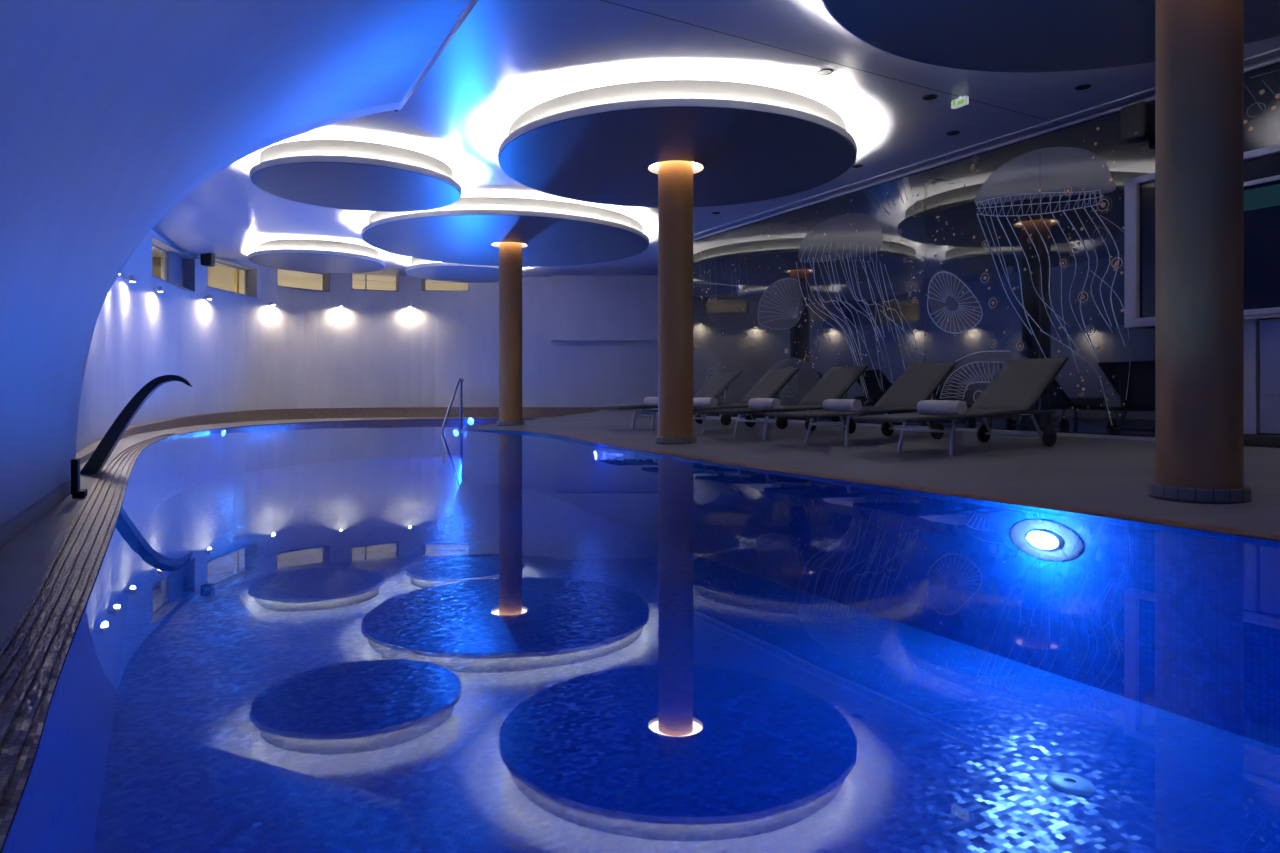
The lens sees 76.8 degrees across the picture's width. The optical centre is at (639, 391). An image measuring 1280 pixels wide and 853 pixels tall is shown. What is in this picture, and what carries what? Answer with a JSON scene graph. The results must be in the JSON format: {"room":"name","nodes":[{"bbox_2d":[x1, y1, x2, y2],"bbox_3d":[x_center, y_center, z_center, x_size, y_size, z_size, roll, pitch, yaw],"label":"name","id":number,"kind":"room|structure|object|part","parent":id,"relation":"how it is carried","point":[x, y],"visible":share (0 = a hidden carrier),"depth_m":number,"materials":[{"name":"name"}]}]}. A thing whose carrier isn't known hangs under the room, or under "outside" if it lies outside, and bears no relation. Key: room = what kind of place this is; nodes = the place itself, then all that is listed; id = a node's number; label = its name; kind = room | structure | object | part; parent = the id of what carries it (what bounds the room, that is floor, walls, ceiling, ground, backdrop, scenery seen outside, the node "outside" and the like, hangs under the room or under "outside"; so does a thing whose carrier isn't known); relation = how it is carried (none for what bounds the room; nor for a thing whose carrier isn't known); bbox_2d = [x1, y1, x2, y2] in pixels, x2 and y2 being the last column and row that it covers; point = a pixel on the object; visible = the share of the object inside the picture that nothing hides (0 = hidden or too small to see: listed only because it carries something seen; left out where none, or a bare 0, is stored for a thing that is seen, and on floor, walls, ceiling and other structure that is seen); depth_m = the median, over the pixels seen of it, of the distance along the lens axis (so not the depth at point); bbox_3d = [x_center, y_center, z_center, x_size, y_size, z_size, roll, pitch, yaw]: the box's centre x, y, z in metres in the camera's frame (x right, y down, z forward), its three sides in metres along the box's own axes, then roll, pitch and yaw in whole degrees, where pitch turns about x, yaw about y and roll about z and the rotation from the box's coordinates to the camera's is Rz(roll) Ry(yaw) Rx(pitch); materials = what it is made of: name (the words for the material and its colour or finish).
{"room":"spa","nodes":[
{"label":"spa","id":0,"kind":"room"},
{"bbox_2d":[2,523,144,852],"bbox_3d":[-3.119,1.000,7.709,6.267,0.800,20.511,0,0,-5],"label":"wall","id":1,"kind":"structure","parent":0,"point":[58,809],"depth_m":2.20,"materials":[{"name":"blue tile"}]},
{"bbox_2d":[0,0,478,527],"bbox_3d":[-0.757,-1.100,2.342,2.470,3.400,12.038,0,0,-29],"label":"wall","id":2,"kind":"structure","parent":0,"point":[113,112],"depth_m":3.89,"materials":[{"name":"paint"}]},
{"bbox_2d":[0,480,70,549],"bbox_3d":[-1.424,0.562,1.217,0.007,0.075,8.300,0,0,-29],"label":"baseboard","id":3,"kind":"structure","parent":2,"relation":"attached to","point":[10,531],"depth_m":3.65,"materials":[{"name":"grey"}]},
{"bbox_2d":[0,417,549,646],"bbox_3d":[-3.603,0.600,8.285,8.798,0.001,22.030,0,0,0],"label":"floor","id":4,"kind":"structure","parent":0,"point":[24,561],"depth_m":3.19,"materials":[{"name":"grey stone"}]},
{"bbox_2d":[71,458,86,498],"bbox_3d":[-3.184,0.490,4.586,0.068,0.220,0.130,0,0,-29],"label":"wall plate","id":5,"kind":"object","parent":4,"relation":"on","point":[76,492],"visible":1,"depth_m":4.54,"materials":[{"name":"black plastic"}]},
{"bbox_2d":[0,434,177,850],"bbox_3d":[-2.921,0.589,4.428,0.439,0.011,15.374,0,0,-29],"label":"overflow grating","id":6,"kind":"object","parent":4,"relation":"on","point":[33,654],"visible":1,"depth_m":1.99,"materials":[{"name":"grey plastic"}]},
{"bbox_2d":[80,375,192,473],"bbox_3d":[-3.810,0.284,6.029,0.900,0.822,0.291,0,0,-14],"label":"spout","id":7,"kind":"object","parent":4,"relation":"on","point":[98,459],"visible":0.85,"depth_m":5.91,"materials":[{"name":"grey metal"}]},
{"bbox_2d":[172,418,442,433],"bbox_3d":[-3.946,0.594,14.690,5.991,0.001,6.980,0,0,0],"label":"trim","id":8,"kind":"structure","parent":4,"relation":"on","point":[425,418],"depth_m":13.71,"materials":[{"name":"ceramic"}]},
{"bbox_2d":[152,257,467,293],"bbox_3d":[-7.158,-1.450,16.064,4.187,3.100,11.247,0,0,27],"label":"wall","id":9,"kind":"structure","parent":0,"point":[219,277],"depth_m":18.62,"materials":[{"name":"beige paint"}]},
{"bbox_2d":[76,229,657,452],"bbox_3d":[-4.591,-1.063,13.414,8.668,3.427,15.908,0,0,23],"label":"wall","id":10,"kind":"structure","parent":0,"point":[237,352],"depth_m":18.06,"materials":[{"name":"paint"}]},
{"bbox_2d":[124,275,135,281],"bbox_3d":[-6.976,-1.543,11.052,0.140,0.084,0.080,0,0,-22],"label":"spot lamp","id":11,"kind":"object","parent":10,"relation":"attached to","point":[131,278],"visible":1,"depth_m":11.03,"materials":[{"name":"silver metal"}]},
{"bbox_2d":[153,286,162,291],"bbox_3d":[-7.412,-1.575,12.428,0.140,0.084,0.080,0,0,-15],"label":"spot lamp","id":12,"kind":"object","parent":10,"relation":"attached to","point":[159,288],"visible":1,"depth_m":12.40,"materials":[{"name":"silver metal"}]},
{"bbox_2d":[152,236,194,292],"bbox_3d":[-7.840,-2.072,13.378,0.260,0.621,2.156,0,0,-13],"label":"window","id":13,"kind":"structure","parent":10,"relation":"in","point":[180,265],"depth_m":13.94,"materials":[{"name":"grey"}]},
{"bbox_2d":[167,251,182,286],"bbox_3d":[-8.060,-2.072,14.008,0.030,0.589,0.772,0,0,-13],"label":"shutter","id":14,"kind":"object","parent":13,"relation":"attached to","point":[174,260],"depth_m":13.94,"materials":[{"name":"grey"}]},
{"bbox_2d":[196,253,214,266],"bbox_3d":[-7.813,-2.394,14.501,0.299,0.279,0.197,0,0,-5],"label":"wall speaker","id":15,"kind":"object","parent":10,"relation":"attached to","point":[208,260],"visible":0.69,"depth_m":14.42,"materials":[{"name":"black plastic"}]},
{"bbox_2d":[211,253,214,265],"bbox_3d":[-7.671,-2.394,14.512,0.008,0.246,0.164,0,0,-5],"label":"grille","id":16,"kind":"object","parent":15,"relation":"attached to","point":[212,255],"depth_m":14.50,"materials":[{"name":"grey metal"}]},
{"bbox_2d":[161,257,256,297],"bbox_3d":[-8.417,-2.225,15.796,0.960,0.765,1.774,0,0,3],"label":"window","id":17,"kind":"structure","parent":10,"relation":"in","point":[250,274],"depth_m":16.44,"materials":[{"name":"grey"}]},
{"bbox_3d":[-8.896,-2.225,15.608,0.020,0.765,1.093,0,0,3],"label":"white panel","id":18,"kind":"part","parent":17,"relation":"part of","materials":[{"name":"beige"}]},
{"bbox_3d":[-8.195,-2.225,16.421,0.050,0.588,0.090,0,0,3],"label":"yellow post","id":19,"kind":"part","parent":17,"relation":"part of","materials":[{"name":"brown"}]},
{"bbox_2d":[277,269,329,291],"bbox_3d":[-7.438,-2.457,17.730,0.260,0.451,1.243,0,0,38],"label":"window","id":20,"kind":"structure","parent":10,"relation":"in","point":[325,276],"depth_m":18.14,"materials":[{"name":"grey"}]},
{"bbox_2d":[76,407,603,463],"bbox_3d":[-4.526,0.485,14.456,8.183,0.230,14.713,0,0,28],"label":"pool edge","id":21,"kind":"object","parent":10,"relation":"attached to","point":[85,454],"depth_m":17.99,"materials":[{"name":"brown tile"}]},
{"bbox_2d":[351,273,398,291],"bbox_3d":[-6.143,-2.552,18.722,1.058,0.461,0.260,0,0,-24],"label":"window","id":22,"kind":"structure","parent":10,"relation":"in","point":[397,277],"depth_m":18.72,"materials":[{"name":"grey"}]},
{"bbox_2d":[421,278,468,290],"bbox_3d":[-4.579,-2.569,19.111,1.120,0.424,0.260,0,0,-2],"label":"window","id":23,"kind":"structure","parent":10,"relation":"in","point":[422,280],"depth_m":18.99,"materials":[{"name":"grey"}]},
{"bbox_2d":[551,276,657,340],"bbox_3d":[0.213,-1.945,18.940,4.574,1.510,0.220,0,0,0],"label":"wall panel","id":24,"kind":"object","parent":10,"relation":"attached to","point":[583,308],"depth_m":18.83,"materials":[{"name":"paint"}]},
{"bbox_2d":[116,418,1117,524],"bbox_3d":[-1.197,0.600,7.923,11.224,0.001,20.254,0,0,0],"label":"pool water","id":25,"kind":"object","parent":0,"point":[306,467],"visible":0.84,"depth_m":5.57,"materials":[{"name":"blue liquid"}]},
{"bbox_2d":[441,378,463,431],"bbox_3d":[-2.812,0.438,12.129,0.346,1.284,0.100,0,0,-20],"label":"pool handrail","id":26,"kind":"object","parent":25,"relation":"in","point":[460,380],"visible":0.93,"depth_m":12.13,"materials":[{"name":"silver metal"}]},
{"bbox_3d":[-2.697,0.210,12.172,0.038,0.740,0.040,0,0,0],"label":"post","id":27,"kind":"part","parent":26,"relation":"part of","materials":[{"name":"silver metal"}]},
{"bbox_2d":[92,504,1279,852],"bbox_3d":[-1.197,1.400,7.923,11.224,0.001,20.254,0,0,0],"label":"floor","id":28,"kind":"structure","parent":0,"point":[529,678],"depth_m":3.44,"materials":[{"name":"blue tile"}]},
{"bbox_2d":[1045,772,1095,794],"bbox_3d":[1.534,1.394,2.882,0.160,0.012,0.160,0,0,0],"label":"inlet","id":29,"kind":"object","parent":28,"relation":"on","point":[1068,783],"visible":1,"depth_m":2.86,"materials":[{"name":"white plastic"}]},
{"bbox_2d":[152,0,1279,282],"bbox_3d":[-0.535,-2.550,10.184,15.200,0.300,25.600,0,0,-29],"label":"ceiling","id":30,"kind":"structure","parent":0,"point":[507,58],"depth_m":7.37,"materials":[{"name":"grey paint"}]},
{"bbox_2d":[248,239,384,272],"bbox_3d":[-6.130,-2.575,15.400,2.416,0.290,2.416,0,0,0],"label":"ceiling disc","id":31,"kind":"object","parent":30,"relation":"hanging from","point":[305,255],"visible":1,"depth_m":14.76,"materials":[{"name":"paint"}]},
{"bbox_3d":[-6.130,-2.445,15.400,2.400,0.030,2.400,0,0,0],"label":"plate","id":32,"kind":"part","parent":31,"relation":"part of","materials":[{"name":"paint"}]},
{"bbox_2d":[250,139,461,211],"bbox_3d":[-3.380,-2.575,9.750,2.396,0.290,2.396,0,0,0],"label":"ceiling disc","id":33,"kind":"object","parent":30,"relation":"hanging from","point":[338,174],"visible":1,"depth_m":9.20,"materials":[{"name":"paint"}]},
{"bbox_3d":[-3.380,-2.445,9.750,2.380,0.030,2.380,0,0,0],"label":"plate","id":34,"kind":"part","parent":33,"relation":"part of","materials":[{"name":"paint"}]},
{"bbox_2d":[406,258,523,282],"bbox_3d":[-3.630,-2.575,16.850,2.416,0.290,2.416,0,0,0],"label":"ceiling disc","id":35,"kind":"object","parent":30,"relation":"hanging from","point":[419,268],"visible":0.66,"depth_m":16.39,"materials":[{"name":"paint"}]},
{"bbox_3d":[-3.630,-2.445,16.850,2.400,0.030,2.400,0,0,0],"label":"plate","id":36,"kind":"part","parent":35,"relation":"part of","materials":[{"name":"paint"}]},
{"bbox_2d":[361,197,648,266],"bbox_3d":[-2.170,-2.575,13.430,4.656,0.290,4.656,0,0,0],"label":"ceiling disc","id":37,"kind":"object","parent":30,"relation":"hanging from","point":[469,230],"visible":0.93,"depth_m":12.43,"materials":[{"name":"paint"}]},
{"bbox_2d":[498,80,856,207],"bbox_3d":[0.390,-2.575,8.800,3.816,0.290,3.816,0,0,0],"label":"ceiling disc","id":38,"kind":"object","parent":30,"relation":"hanging from","point":[744,142],"visible":0.94,"depth_m":7.92,"materials":[{"name":"paint"}]},
{"bbox_2d":[649,162,701,169],"bbox_3d":[0.390,-2.477,8.800,0.600,0.004,0.600,0,0,0],"label":"ring light","id":39,"kind":"object","parent":38,"relation":"on","point":[696,166],"depth_m":8.89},
{"bbox_2d":[817,69,832,75],"bbox_3d":[1.563,-2.698,6.828,0.132,0.008,0.132,0,0,0],"label":"recessed light","id":40,"kind":"object","parent":30,"relation":"in","point":[823,72],"visible":1,"depth_m":6.83,"materials":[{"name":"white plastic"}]},
{"bbox_2d":[601,0,1059,123],"bbox_3d":[1.673,-2.696,6.672,5.113,0.001,2.927,0,0,0],"label":"trim","id":41,"kind":"structure","parent":30,"relation":"attached to","point":[601,0],"depth_m":6.47,"materials":[{"name":"grey paint"}]},
{"bbox_2d":[852,164,862,167],"bbox_3d":[2.598,-2.698,9.675,0.132,0.008,0.132,0,0,0],"label":"recessed light","id":42,"kind":"object","parent":30,"relation":"in","point":[857,165],"visible":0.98,"depth_m":9.69,"materials":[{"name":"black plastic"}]},
{"bbox_2d":[922,94,937,99],"bbox_3d":[2.659,-2.698,7.408,0.132,0.008,0.132,0,0,0],"label":"recessed light","id":43,"kind":"object","parent":30,"relation":"in","point":[931,96],"visible":1,"depth_m":7.41,"materials":[{"name":"black plastic"}]},
{"bbox_2d":[946,131,959,134],"bbox_3d":[3.269,-2.698,8.440,0.132,0.008,0.132,0,0,0],"label":"recessed light","id":44,"kind":"object","parent":30,"relation":"in","point":[951,132],"visible":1,"depth_m":8.44,"materials":[{"name":"black plastic"}]},
{"bbox_2d":[951,96,968,108],"bbox_3d":[2.926,-2.656,7.393,0.054,0.098,0.160,0,0,-29],"label":"exit sign","id":45,"kind":"object","parent":30,"relation":"hanging from","point":[961,101],"visible":1,"depth_m":7.37,"materials":[{"name":"white plastic"}]},
{"bbox_2d":[821,0,1279,72],"bbox_3d":[2.920,-2.575,4.200,3.956,0.290,3.956,0,0,0],"label":"ceiling disc","id":46,"kind":"object","parent":30,"relation":"hanging from","point":[1006,36],"visible":0.88,"depth_m":5.44,"materials":[{"name":"paint"}]},
{"bbox_2d":[1075,84,1090,89],"bbox_3d":[3.928,-2.698,7.165,0.132,0.008,0.132,0,0,0],"label":"recessed light","id":47,"kind":"object","parent":30,"relation":"in","point":[1084,86],"visible":1,"depth_m":7.17,"materials":[{"name":"black plastic"}]},
{"bbox_2d":[464,429,1279,747],"bbox_3d":[0.168,0.921,8.377,3.261,0.958,19.098,0,0,-16],"label":"wall","id":48,"kind":"structure","parent":0,"point":[1184,622],"depth_m":4.00,"materials":[{"name":"blue tile"}]},
{"bbox_2d":[462,411,1279,539],"bbox_3d":[0.227,0.509,8.393,3.374,0.149,19.098,0,0,-16],"label":"trim","id":49,"kind":"structure","parent":48,"relation":"attached to","point":[1266,535],"depth_m":4.47,"materials":[{"name":"ceramic"}]},
{"bbox_2d":[1010,519,1082,560],"bbox_3d":[2.018,0.743,4.040,0.022,0.200,0.400,0,0,-28],"label":"lamp","id":50,"kind":"object","parent":48,"relation":"attached to","point":[1041,539],"visible":1,"depth_m":4.03,"materials":[{"name":"silver metal"}]},
{"bbox_2d":[468,409,1279,540],"bbox_3d":[2.182,0.449,8.961,7.144,0.279,21.410,0,0,-18],"label":"floor","id":51,"kind":"structure","parent":0,"point":[1103,474],"depth_m":6.25,"materials":[{"name":"beige tile"}]},
{"bbox_2d":[497,242,523,425],"bbox_3d":[-2.150,-1.065,13.430,0.444,3.271,0.444,0,0,0],"label":"column","id":52,"kind":"structure","parent":51,"relation":"on","point":[510,253],"depth_m":13.26,"materials":[{"name":"orange metal"}]},
{"bbox_3d":[-2.150,0.531,13.430,0.444,0.080,0.444,0,0,0],"label":"tiled skirting","id":53,"kind":"part","parent":52,"relation":"part of","materials":[{"name":"grey tile"}]},
{"bbox_2d":[599,370,742,429],"bbox_3d":[0.453,0.111,11.473,2.022,0.840,0.732,0,0,-29],"label":"sun lounger","id":54,"kind":"object","parent":51,"relation":"on","point":[721,380],"visible":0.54,"depth_m":11.65,"materials":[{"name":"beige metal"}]},
{"bbox_3d":[-0.019,0.366,11.509,0.212,0.329,0.052,0,0,-17],"label":"leg","id":55,"kind":"part","parent":54,"relation":"part of","materials":[{"name":"silver metal"}]},
{"bbox_2d":[644,397,657,404],"bbox_3d":[0.209,0.133,11.341,0.142,0.119,0.435,0,0,-29],"label":"rolled towel","id":56,"kind":"object","parent":54,"relation":"on","point":[648,400],"visible":0.6,"depth_m":11.31,"materials":[{"name":"beige fabric"}]},
{"bbox_3d":[0.227,0.366,11.057,0.212,0.329,0.052,0,0,-41],"label":"leg","id":57,"kind":"part","parent":54,"relation":"part of","materials":[{"name":"silver metal"}]},
{"bbox_3d":[0.370,0.208,11.428,1.832,0.054,0.636,-2,1,-29],"label":"frame","id":58,"kind":"part","parent":54,"relation":"part of","materials":[{"name":"grey metal"}]},
{"bbox_3d":[1.000,0.297,11.771,0.155,0.234,0.670,-2,1,-29],"label":"axle frame","id":59,"kind":"part","parent":54,"relation":"part of","materials":[{"name":"silver metal"}]},
{"bbox_3d":[1.092,-0.059,11.821,0.584,0.481,0.634,-2,1,-29],"label":"backrest frame","id":60,"kind":"part","parent":54,"relation":"part of","materials":[{"name":"black plastic"}]},
{"bbox_2d":[655,161,695,444],"bbox_3d":[0.390,-1.065,8.800,0.444,3.270,0.444,0,0,0],"label":"column","id":61,"kind":"structure","parent":51,"relation":"on","point":[675,178],"depth_m":8.64,"materials":[{"name":"orange metal"}]},
{"bbox_3d":[0.390,0.530,8.800,0.444,0.080,0.444,0,0,0],"label":"tiled skirting","id":62,"kind":"part","parent":61,"relation":"part of","materials":[{"name":"grey tile"}]},
{"bbox_2d":[642,368,799,434],"bbox_3d":[1.056,0.111,10.367,2.022,0.840,0.732,0,0,-29],"label":"sun lounger","id":63,"kind":"object","parent":51,"relation":"on","point":[773,381],"visible":0.74,"depth_m":10.61,"materials":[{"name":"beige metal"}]},
{"bbox_3d":[0.829,0.366,9.951,0.212,0.329,0.052,0,0,-41],"label":"leg","id":64,"kind":"part","parent":63,"relation":"part of","materials":[{"name":"silver metal"}]},
{"bbox_2d":[693,397,717,406],"bbox_3d":[0.812,0.133,10.234,0.142,0.119,0.435,0,0,-29],"label":"rolled towel","id":65,"kind":"object","parent":63,"relation":"on","point":[699,401],"visible":0.95,"depth_m":10.12,"materials":[{"name":"beige fabric"}]},
{"bbox_3d":[0.972,0.208,10.321,1.832,0.054,0.636,-2,1,-29],"label":"frame","id":66,"kind":"part","parent":63,"relation":"part of","materials":[{"name":"grey metal"}]},
{"bbox_3d":[1.603,0.297,10.665,0.155,0.234,0.670,-2,1,-29],"label":"axle frame","id":67,"kind":"part","parent":63,"relation":"part of","materials":[{"name":"silver metal"}]},
{"bbox_3d":[1.694,-0.059,10.714,0.584,0.481,0.634,-2,1,-29],"label":"backrest frame","id":68,"kind":"part","parent":63,"relation":"part of","materials":[{"name":"black plastic"}]},
{"bbox_2d":[695,365,868,439],"bbox_3d":[1.649,0.111,9.277,2.022,0.840,0.732,0,0,-29],"label":"sun lounger","id":69,"kind":"object","parent":51,"relation":"on","point":[836,381],"visible":0.74,"depth_m":9.46,"materials":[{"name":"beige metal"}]},
{"bbox_3d":[1.176,0.366,9.313,0.212,0.329,0.052,0,0,-17],"label":"leg","id":70,"kind":"part","parent":69,"relation":"part of","materials":[{"name":"silver metal"}]},
{"bbox_3d":[1.565,0.208,9.232,1.832,0.054,0.636,-2,1,-29],"label":"frame","id":71,"kind":"part","parent":69,"relation":"part of","materials":[{"name":"grey metal"}]},
{"bbox_2d":[748,398,779,408],"bbox_3d":[1.405,0.133,9.145,0.142,0.119,0.435,0,0,-29],"label":"rolled towel","id":72,"kind":"object","parent":69,"relation":"on","point":[763,403],"visible":1,"depth_m":9.04,"materials":[{"name":"beige fabric"}]},
{"bbox_3d":[1.422,0.366,8.862,0.212,0.329,0.052,0,0,-41],"label":"leg","id":73,"kind":"part","parent":69,"relation":"part of","materials":[{"name":"silver metal"}]},
{"bbox_3d":[2.287,-0.059,9.625,0.584,0.481,0.634,-2,1,-29],"label":"backrest frame","id":74,"kind":"part","parent":69,"relation":"part of","materials":[{"name":"black plastic"}]},
{"bbox_2d":[764,362,956,446],"bbox_3d":[2.251,0.111,8.171,2.022,0.840,0.732,0,0,-29],"label":"sun lounger","id":75,"kind":"object","parent":51,"relation":"on","point":[917,382],"visible":0.87,"depth_m":8.35,"materials":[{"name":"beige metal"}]},
{"bbox_3d":[1.779,0.366,8.206,0.212,0.329,0.052,0,0,-17],"label":"leg","id":76,"kind":"part","parent":75,"relation":"part of","materials":[{"name":"silver metal"}]},
{"bbox_3d":[2.167,0.208,8.125,1.832,0.054,0.636,-2,1,-29],"label":"frame","id":77,"kind":"part","parent":75,"relation":"part of","materials":[{"name":"grey metal"}]},
{"bbox_2d":[822,399,861,410],"bbox_3d":[2.007,0.133,8.038,0.142,0.119,0.435,0,0,-29],"label":"rolled towel","id":78,"kind":"object","parent":75,"relation":"on","point":[828,404],"visible":0.99,"depth_m":7.95,"materials":[{"name":"beige fabric"}]},
{"bbox_3d":[2.025,0.366,7.755,0.212,0.329,0.052,0,0,-41],"label":"leg","id":79,"kind":"part","parent":75,"relation":"part of","materials":[{"name":"silver metal"}]},
{"bbox_3d":[2.798,0.297,8.469,0.155,0.234,0.670,-2,1,-29],"label":"axle frame","id":80,"kind":"part","parent":75,"relation":"part of","materials":[{"name":"silver metal"}]},
{"bbox_3d":[2.890,-0.059,8.518,0.584,0.481,0.634,-2,1,-29],"label":"backrest frame","id":81,"kind":"part","parent":75,"relation":"part of","materials":[{"name":"black plastic"}]},
{"bbox_2d":[853,357,1068,455],"bbox_3d":[2.839,0.111,7.091,2.022,0.840,0.732,0,0,-29],"label":"sun lounger","id":82,"kind":"object","parent":51,"relation":"on","point":[1018,386],"visible":1,"depth_m":7.27,"materials":[{"name":"grey fabric"}]},
{"bbox_3d":[2.367,0.366,7.126,0.212,0.329,0.052,0,0,-17],"label":"leg","id":83,"kind":"part","parent":82,"relation":"part of","materials":[{"name":"silver metal"}]},
{"bbox_2d":[917,400,966,413],"bbox_3d":[2.595,0.133,6.958,0.142,0.119,0.435,0,0,-29],"label":"rolled towel","id":84,"kind":"object","parent":82,"relation":"on","point":[924,406],"visible":1,"depth_m":6.88,"materials":[{"name":"beige fabric"}]},
{"bbox_3d":[2.756,0.208,7.045,1.832,0.054,0.636,-2,1,-29],"label":"frame","id":85,"kind":"part","parent":82,"relation":"part of","materials":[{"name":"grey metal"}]},
{"bbox_3d":[2.613,0.366,6.675,0.212,0.329,0.052,0,0,-41],"label":"leg","id":86,"kind":"part","parent":82,"relation":"part of","materials":[{"name":"silver metal"}]},
{"bbox_3d":[3.386,0.297,7.388,0.155,0.234,0.670,-2,1,-29],"label":"axle frame","id":87,"kind":"part","parent":82,"relation":"part of","materials":[{"name":"silver metal"}]},
{"bbox_3d":[3.478,-0.059,7.438,0.584,0.481,0.634,-2,1,-29],"label":"backrest frame","id":88,"kind":"part","parent":82,"relation":"part of","materials":[{"name":"black plastic"}]},
{"bbox_2d":[1148,0,1250,503],"bbox_3d":[2.930,-1.066,4.240,0.444,3.268,0.444,0,0,0],"label":"column","id":89,"kind":"structure","parent":51,"relation":"on","point":[1199,44],"depth_m":4.08,"materials":[{"name":"orange metal"}]},
{"bbox_3d":[2.930,0.528,4.240,0.444,0.080,0.444,0,0,0],"label":"tiled skirting","id":90,"kind":"part","parent":89,"relation":"part of","materials":[{"name":"grey tile"}]},
{"bbox_2d":[693,55,1279,436],"bbox_3d":[4.736,-1.050,7.446,0.220,3.700,15.750,0,0,-29],"label":"wall","id":91,"kind":"structure","parent":0,"point":[1278,56],"depth_m":8.91,"materials":[{"name":"grey"}]},
{"bbox_2d":[693,415,1154,440],"bbox_3d":[4.620,0.431,7.383,0.020,0.030,15.750,0,0,-29],"label":"baseboard","id":92,"kind":"structure","parent":91,"relation":"attached to","point":[799,421],"depth_m":8.69,"materials":[{"name":"grey"}]},
{"bbox_2d":[693,62,1279,436],"bbox_3d":[4.633,-1.422,7.390,0.014,3.756,15.740,0,0,-29],"label":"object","id":93,"kind":"structure","parent":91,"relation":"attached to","point":[980,262],"depth_m":9.16,"materials":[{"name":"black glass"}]},
{"bbox_2d":[1120,101,1154,143],"bbox_3d":[4.503,-2.406,7.262,0.315,0.313,0.221,0,0,-29],"label":"wall speaker","id":94,"kind":"object","parent":93,"relation":"attached to","point":[1137,120],"visible":0.97,"depth_m":7.16,"materials":[{"name":"black plastic"}]},
{"bbox_2d":[1121,102,1141,138],"bbox_3d":[4.371,-2.406,7.190,0.008,0.276,0.184,0,0,-29],"label":"grille","id":95,"kind":"object","parent":94,"relation":"attached to","point":[1131,115],"depth_m":7.18,"materials":[{"name":"black metal"}]},
{"bbox_2d":[1124,144,1279,327],"bbox_3d":[5.192,-1.259,6.023,0.090,1.348,3.100,0,0,-29],"label":"window","id":96,"kind":"structure","parent":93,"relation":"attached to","point":[1262,165],"depth_m":6.53,"materials":[{"name":"grey"}]},
{"bbox_3d":[5.192,-0.595,6.023,0.080,0.020,3.100,0,0,-29],"label":"rail","id":97,"kind":"part","parent":96,"relation":"part of","materials":[{"name":"grey"}]},
{"bbox_2d":[693,48,1279,240],"bbox_3d":[4.558,-2.670,7.349,0.175,0.050,15.750,0,0,-29],"label":"trim","id":98,"kind":"structure","parent":91,"relation":"attached to","point":[1277,49],"depth_m":8.88,"materials":[{"name":"grey paint"}]},
{"bbox_2d":[1244,319,1258,433],"bbox_3d":[4.910,-0.121,6.812,0.060,0.938,0.518,0,0,-29],"label":"trim","id":99,"kind":"structure","parent":91,"relation":"attached to","point":[1251,326],"depth_m":6.60,"materials":[{"name":"grey"}]},
{"bbox_2d":[1244,434,1279,447],"bbox_3d":[5.181,0.398,6.295,0.080,0.100,1.900,0,0,-29],"label":"trim","id":100,"kind":"structure","parent":91,"relation":"attached to","point":[1253,440],"depth_m":6.52,"materials":[{"name":"black plastic"}]},
{"bbox_2d":[1260,319,1279,433],"bbox_3d":[5.287,-0.132,6.068,0.110,0.940,1.100,0,0,-29],"label":"door","id":101,"kind":"structure","parent":91,"relation":"in","point":[1270,328],"depth_m":6.48,"materials":[{"name":"grey"}]}
]}

